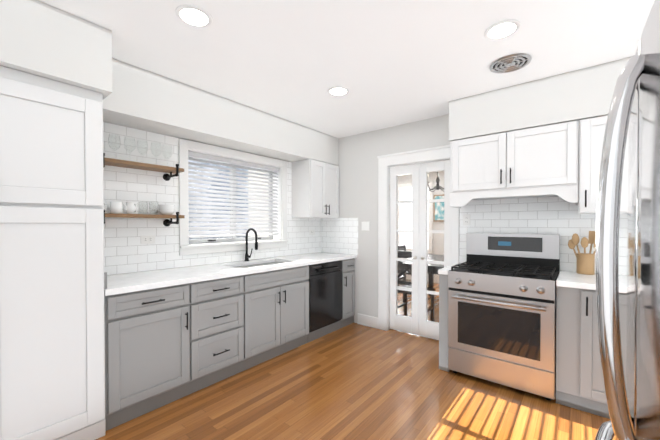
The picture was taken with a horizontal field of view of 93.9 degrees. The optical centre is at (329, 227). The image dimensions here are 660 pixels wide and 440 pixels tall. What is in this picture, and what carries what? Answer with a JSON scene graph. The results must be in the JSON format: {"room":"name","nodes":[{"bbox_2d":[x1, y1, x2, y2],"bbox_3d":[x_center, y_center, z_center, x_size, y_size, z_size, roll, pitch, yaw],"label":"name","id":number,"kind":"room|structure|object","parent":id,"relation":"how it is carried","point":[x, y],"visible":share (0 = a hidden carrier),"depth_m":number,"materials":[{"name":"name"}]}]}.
{"room":"kitchen","nodes":[
{"label":"kitchen","id":0,"kind":"room"},
{"bbox_2d":[113,138,316,274],"bbox_3d":[-1.759,0.040,2.671,0.200,2.520,5.150,0,1,39],"label":"wall","id":1,"kind":"structure","parent":0,"point":[224,262],"depth_m":3.22,"materials":[{"name":"paint"}]},
{"bbox_2d":[103,122,320,274],"bbox_3d":[-1.022,-0.235,3.413,0.010,1.222,2.804,0,1,39],"label":"tiled wall","id":2,"kind":"structure","parent":1,"relation":"attached to","point":[126,250],"depth_m":2.71,"materials":[{"name":"white tile"}]},
{"bbox_2d":[103,153,183,180],"bbox_3d":[-1.577,-0.484,2.538,0.224,0.128,0.690,0,1,39],"label":"shelf","id":3,"kind":"object","parent":2,"relation":"attached to","point":[176,170],"visible":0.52,"depth_m":2.55,"materials":[{"name":"brown wood"}]},
{"bbox_2d":[108,134,120,149],"bbox_3d":[-1.699,-0.624,2.429,0.082,0.205,0.082,0,1,39],"label":"wine glass","id":4,"kind":"object","parent":3,"relation":"on","point":[113,139],"visible":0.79,"depth_m":2.43,"materials":[{"name":"clear glass"}]},
{"bbox_2d":[151,141,161,159],"bbox_3d":[-1.495,-0.626,2.650,0.082,0.205,0.082,0,1,39],"label":"wine glass","id":5,"kind":"object","parent":3,"relation":"on","point":[155,148],"visible":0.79,"depth_m":2.65,"materials":[{"name":"clear glass"}]},
{"bbox_2d":[104,210,184,225],"bbox_3d":[-1.577,-0.067,2.542,0.224,0.128,0.690,0,1,39],"label":"shelf","id":6,"kind":"object","parent":2,"relation":"attached to","point":[168,222],"visible":0.69,"depth_m":2.54,"materials":[{"name":"brown wood"}]},
{"bbox_2d":[110,202,126,213],"bbox_3d":[-1.684,-0.152,2.452,0.082,0.095,0.110,0,1,39],"label":"mug","id":7,"kind":"object","parent":6,"relation":"on","point":[116,207],"visible":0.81,"depth_m":2.41,"materials":[{"name":"white ceramic"}]},
{"bbox_2d":[126,202,137,213],"bbox_3d":[-1.603,-0.153,2.504,0.113,0.095,0.082,0,1,39],"label":"mug","id":8,"kind":"object","parent":6,"relation":"on","point":[132,207],"visible":0.85,"depth_m":2.48,"materials":[{"name":"white ceramic"}]},
{"bbox_2d":[158,205,174,214],"bbox_3d":[-1.450,-0.152,2.734,0.136,0.088,0.135,0,1,39],"label":"bowls","id":9,"kind":"object","parent":6,"relation":"on","point":[166,210],"visible":0.96,"depth_m":2.69,"materials":[{"name":"white ceramic"}]},
{"bbox_2d":[141,235,154,243],"bbox_3d":[-1.593,0.110,2.698,0.007,0.072,0.116,0,1,39],"label":"electrical outlet","id":10,"kind":"object","parent":2,"relation":"attached to","point":[149,239],"visible":1,"depth_m":2.70,"materials":[{"name":"white plastic"}]},
{"bbox_2d":[0,0,338,165],"bbox_3d":[-1.384,-1.026,2.408,0.698,0.378,4.826,0,1,39],"label":"soffit","id":11,"kind":"structure","parent":2,"relation":"attached to","point":[40,38],"depth_m":2.35,"materials":[{"name":"paint"}]},
{"bbox_2d":[179,138,287,254],"bbox_3d":[-1.060,-0.288,3.491,0.249,1.100,1.370,0,1,39],"label":"window","id":12,"kind":"structure","parent":1,"relation":"in","point":[187,246],"depth_m":3.36,"materials":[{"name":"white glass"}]},
{"bbox_2d":[188,151,278,237],"bbox_3d":[-1.038,-0.323,3.473,0.068,0.850,1.176,0,1,39],"label":"window blinds","id":13,"kind":"object","parent":12,"relation":"attached to","point":[211,158],"visible":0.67,"depth_m":3.39,"materials":[{"name":"grey plastic"}]},
{"bbox_2d":[292,159,338,217],"bbox_3d":[-0.174,-0.489,4.157,0.384,0.728,0.592,0,1,39],"label":"upper cabinet","id":14,"kind":"object","parent":1,"relation":"attached to","point":[315,188],"visible":1,"depth_m":3.98,"materials":[{"name":"white wood"}]},
{"bbox_2d":[39,0,654,137],"bbox_3d":[0.290,-1.276,3.283,6.000,0.100,8.700,0,1,39],"label":"ceiling","id":15,"kind":"structure","parent":0,"point":[389,63],"depth_m":2.08,"materials":[{"name":"paint"}]},
{"bbox_2d":[175,4,211,27],"bbox_3d":[-0.780,-1.206,1.770,0.196,0.006,0.196,0,1,39],"label":"recessed light","id":16,"kind":"object","parent":15,"relation":"in","point":[194,16],"visible":1,"depth_m":1.76,"materials":[{"name":"white plastic"}]},
{"bbox_2d":[327,86,348,95],"bbox_3d":[0.075,-1.216,2.763,0.196,0.006,0.196,0,1,39],"label":"recessed light","id":17,"kind":"object","parent":15,"relation":"in","point":[338,91],"visible":1,"depth_m":2.76,"materials":[{"name":"white plastic"}]},
{"bbox_2d":[428,172,443,191],"bbox_3d":[1.582,-0.884,4.519,0.695,0.707,0.708,0,1,39],"label":"chandelier","id":18,"kind":"object","parent":15,"relation":"hanging from","point":[436,187],"depth_m":4.50,"materials":[{"name":"black metal"}]},
{"bbox_2d":[484,20,519,39],"bbox_3d":[1.056,-1.208,1.893,0.196,0.006,0.196,0,1,39],"label":"recessed light","id":19,"kind":"object","parent":15,"relation":"in","point":[501,29],"visible":1,"depth_m":1.88,"materials":[{"name":"white plastic"}]},
{"bbox_2d":[489,54,531,73],"bbox_3d":[1.334,-1.208,2.285,0.270,0.010,0.270,0,1,39],"label":"ceiling vent","id":20,"kind":"object","parent":15,"relation":"in","point":[511,63],"visible":1,"depth_m":2.27,"materials":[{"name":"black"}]},
{"bbox_2d":[96,279,617,439],"bbox_3d":[0.290,1.344,3.310,6.000,0.100,8.700,0,1,39],"label":"floor","id":21,"kind":"structure","parent":0,"point":[354,381],"depth_m":2.26,"materials":[{"name":"brown wood"}]},
{"bbox_2d":[0,66,105,439],"bbox_3d":[-1.808,0.239,1.896,0.696,2.138,0.545,0,1,39],"label":"pantry cabinet","id":22,"kind":"object","parent":21,"relation":"on","point":[52,353],"visible":1,"depth_m":1.72,"materials":[{"name":"white wood"}]},
{"bbox_2d":[104,284,191,430],"bbox_3d":[-1.487,0.866,2.351,0.628,0.876,0.550,0,1,39],"label":"base cabinet","id":23,"kind":"object","parent":21,"relation":"on","point":[172,334],"depth_m":2.13,"materials":[{"name":"grey wood"}]},
{"bbox_2d":[104,252,355,295],"bbox_3d":[-0.771,0.399,3.221,0.641,0.040,2.812,0,1,39],"label":"countertop","id":24,"kind":"structure","parent":23,"relation":"on","point":[116,285],"depth_m":2.62,"materials":[{"name":"white stone"}]},
{"bbox_2d":[245,228,257,259],"bbox_3d":[-0.853,0.193,3.391,0.215,0.368,0.092,0,1,39],"label":"faucet","id":25,"kind":"object","parent":24,"relation":"on","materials":[{"name":"black metal"}]},
{"bbox_2d":[232,260,287,267],"bbox_3d":[-0.727,0.521,3.269,0.414,0.230,0.744,0,1,39],"label":"sink","id":26,"kind":"object","parent":24,"relation":"in","point":[261,261],"depth_m":3.47,"materials":[{"name":"silver metal"}]},
{"bbox_2d":[192,276,251,392],"bbox_3d":[-1.161,0.862,2.755,0.628,0.876,0.630,0,1,39],"label":"base cabinet","id":27,"kind":"object","parent":21,"relation":"on","point":[221,309],"depth_m":2.57,"materials":[{"name":"grey wood"}]},
{"bbox_2d":[252,264,311,366],"bbox_3d":[-0.737,0.856,3.279,0.628,0.876,0.857,0,1,39],"label":"base cabinet","id":28,"kind":"object","parent":21,"relation":"on","point":[282,300],"depth_m":3.09,"materials":[{"name":"grey wood"}]},
{"bbox_2d":[312,260,347,340],"bbox_3d":[-0.279,0.851,3.845,0.628,0.876,0.741,0,1,39],"label":"base cabinet","id":29,"kind":"object","parent":21,"relation":"on","point":[329,281],"depth_m":3.69,"materials":[{"name":"black metal"}]},
{"bbox_2d":[308,260,341,341],"bbox_3d":[-0.253,0.853,3.832,0.644,0.870,0.597,0,1,39],"label":"dishwasher","id":30,"kind":"object","parent":29,"relation":"in","point":[324,277],"depth_m":3.61,"materials":[{"name":"black metal"}]},
{"bbox_2d":[348,260,354,324],"bbox_3d":[0.012,0.847,4.205,0.628,0.876,0.304,0,1,39],"label":"base cabinet","id":31,"kind":"object","parent":21,"relation":"on","point":[351,263],"depth_m":4.06,"materials":[{"name":"grey wood"}]},
{"bbox_2d":[398,245,405,302],"bbox_3d":[0.960,0.786,5.039,0.420,0.980,0.430,0,1,39],"label":"dining chair","id":32,"kind":"object","parent":21,"relation":"on","point":[403,276],"depth_m":5.01,"materials":[{"name":"black paint"}]},
{"bbox_2d":[397,251,434,320],"bbox_3d":[1.098,0.796,4.065,0.430,0.980,0.420,0,1,39],"label":"dining chair","id":33,"kind":"object","parent":21,"relation":"on","point":[402,282],"depth_m":3.96,"materials":[{"name":"black paint"}]},
{"bbox_2d":[398,254,443,295],"bbox_3d":[1.758,0.898,4.883,1.000,0.760,1.600,0,1,39],"label":"dining table","id":34,"kind":"object","parent":21,"relation":"on","point":[431,257],"depth_m":4.54,"materials":[{"name":"black paint"}]},
{"bbox_2d":[438,263,465,371],"bbox_3d":[1.211,0.839,3.009,0.088,0.915,0.638,0,1,39],"label":"cabinet filler","id":35,"kind":"object","parent":21,"relation":"on","point":[443,317],"visible":0.4,"depth_m":2.79,"materials":[{"name":"wood"}]},
{"bbox_2d":[448,233,559,400],"bbox_3d":[1.519,0.682,2.703,0.762,1.235,0.718,0,1,39],"label":"range","id":36,"kind":"object","parent":21,"relation":"on","point":[502,309],"visible":1,"depth_m":2.51,"materials":[{"name":"silver metal"}]},
{"bbox_2d":[556,270,626,418],"bbox_3d":[2.256,0.848,2.146,1.076,0.915,0.666,0,1,39],"label":"base cabinet","id":37,"kind":"object","parent":21,"relation":"on","point":[580,385],"visible":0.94,"depth_m":2.19,"materials":[{"name":"grey wood"}]},
{"bbox_2d":[556,270,626,292],"bbox_3d":[2.263,0.410,2.150,1.076,0.040,0.643,0,1,39],"label":"countertop","id":38,"kind":"structure","parent":37,"relation":"on","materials":[{"name":"stone"}]},
{"bbox_2d":[568,231,595,274],"bbox_3d":[2.111,0.209,2.552,0.223,0.354,0.116,0,1,39],"label":"utensil crock","id":39,"kind":"object","parent":38,"relation":"on","point":[585,264],"visible":0.98,"depth_m":2.53,"materials":[{"name":"brown wood"}]},
{"bbox_2d":[595,0,659,439],"bbox_3d":[1.003,0.434,0.518,0.858,1.775,0.910,0,1,39],"label":"fridge","id":40,"kind":"object","parent":21,"relation":"on","point":[633,403],"visible":1,"depth_m":0.70,"materials":[{"name":"grey metal"}]},
{"bbox_2d":[249,114,578,322],"bbox_3d":[0.837,0.029,3.806,5.790,2.520,0.120,0,1,39],"label":"wall","id":41,"kind":"structure","parent":0,"point":[358,175],"depth_m":4.01,"materials":[{"name":"paint"}]},
{"bbox_2d":[362,222,368,230],"bbox_3d":[0.462,-0.014,4.026,0.116,0.116,0.008,0,1,39],"label":"light switch","id":42,"kind":"object","parent":41,"relation":"attached to","point":[365,225],"visible":1,"depth_m":4.02,"materials":[{"name":"white plastic"}]},
{"bbox_2d":[357,313,377,328],"bbox_3d":[0.490,1.219,4.006,0.314,0.135,0.024,0,1,39],"label":"baseboard","id":43,"kind":"structure","parent":41,"relation":"attached to","point":[367,320],"depth_m":3.99,"materials":[{"name":"white wood"}]},
{"bbox_2d":[389,164,418,334],"bbox_3d":[0.907,0.266,3.758,0.384,2.023,0.070,0,1,39],"label":"french door","id":44,"kind":"structure","parent":41,"relation":"in","point":[404,323],"depth_m":3.75,"materials":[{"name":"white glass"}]},
{"bbox_2d":[377,145,458,330],"bbox_3d":[1.035,0.200,3.639,1.000,2.180,0.168,0,1,39],"label":"door frame","id":45,"kind":"structure","parent":41,"relation":"attached to","point":[426,155],"depth_m":3.83,"materials":[{"name":"white wood"}]},
{"bbox_2d":[419,160,450,339],"bbox_3d":[1.208,0.268,3.514,0.384,2.023,0.070,0,1,39],"label":"french door","id":46,"kind":"structure","parent":41,"relation":"in","point":[428,329],"depth_m":3.56,"materials":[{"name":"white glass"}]},
{"bbox_2d":[321,181,626,274],"bbox_3d":[1.375,0.144,3.288,3.898,1.100,0.010,0,1,39],"label":"tiled wall","id":47,"kind":"structure","parent":41,"relation":"attached to","point":[565,220],"depth_m":2.92,"materials":[{"name":"white tile"}]},
{"bbox_2d":[463,214,469,224],"bbox_3d":[1.432,-0.076,3.229,0.072,0.116,0.007,0,1,39],"label":"electrical outlet","id":48,"kind":"object","parent":47,"relation":"attached to","point":[466,219],"visible":1,"depth_m":3.23,"materials":[{"name":"white plastic"}]},
{"bbox_2d":[450,120,578,207],"bbox_3d":[1.639,-0.518,2.815,0.982,0.643,0.382,0,1,39],"label":"upper cabinet","id":49,"kind":"object","parent":41,"relation":"attached to","point":[539,161],"visible":1,"depth_m":2.65,"materials":[{"name":"white wood"}]},
{"bbox_2d":[449,57,629,140],"bbox_3d":[2.024,-1.028,2.525,1.943,0.378,0.358,0,1,39],"label":"soffit","id":50,"kind":"structure","parent":41,"relation":"attached to","point":[584,93],"depth_m":2.54,"materials":[{"name":"paint"}]},
{"bbox_2d":[579,115,627,213],"bbox_3d":[2.394,-0.469,2.205,0.953,0.728,0.382,0,1,39],"label":"upper cabinet","id":51,"kind":"object","parent":41,"relation":"attached to","point":[591,134],"visible":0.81,"depth_m":2.34,"materials":[{"name":"white wood"}]},
{"bbox_2d":[398,171,443,282],"bbox_3d":[2.651,-0.002,6.852,5.200,2.520,0.200,0,1,39],"label":"wall","id":52,"kind":"structure","parent":0,"point":[436,241],"depth_m":6.94,"materials":[{"name":"paint"}]},
{"bbox_2d":[398,181,432,252],"bbox_3d":[1.650,-0.224,7.497,1.710,1.630,0.049,0,1,39],"label":"window","id":53,"kind":"structure","parent":52,"relation":"in","point":[406,238],"depth_m":7.35,"materials":[{"name":"grey glass"}]},
{"bbox_2d":[433,194,443,221],"bbox_3d":[2.518,-0.422,6.811,0.460,0.600,0.021,0,1,39],"label":"picture frame","id":54,"kind":"object","parent":52,"relation":"attached to","point":[438,204],"depth_m":6.88,"materials":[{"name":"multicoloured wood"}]},
{"label":"outside","id":55,"kind":"structure","parent":0,"visible":0},
{"bbox_2d":[188,160,247,241],"bbox_3d":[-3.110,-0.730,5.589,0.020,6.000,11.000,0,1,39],"label":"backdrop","id":56,"kind":"structure","parent":55,"point":[216,198],"depth_m":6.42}
]}

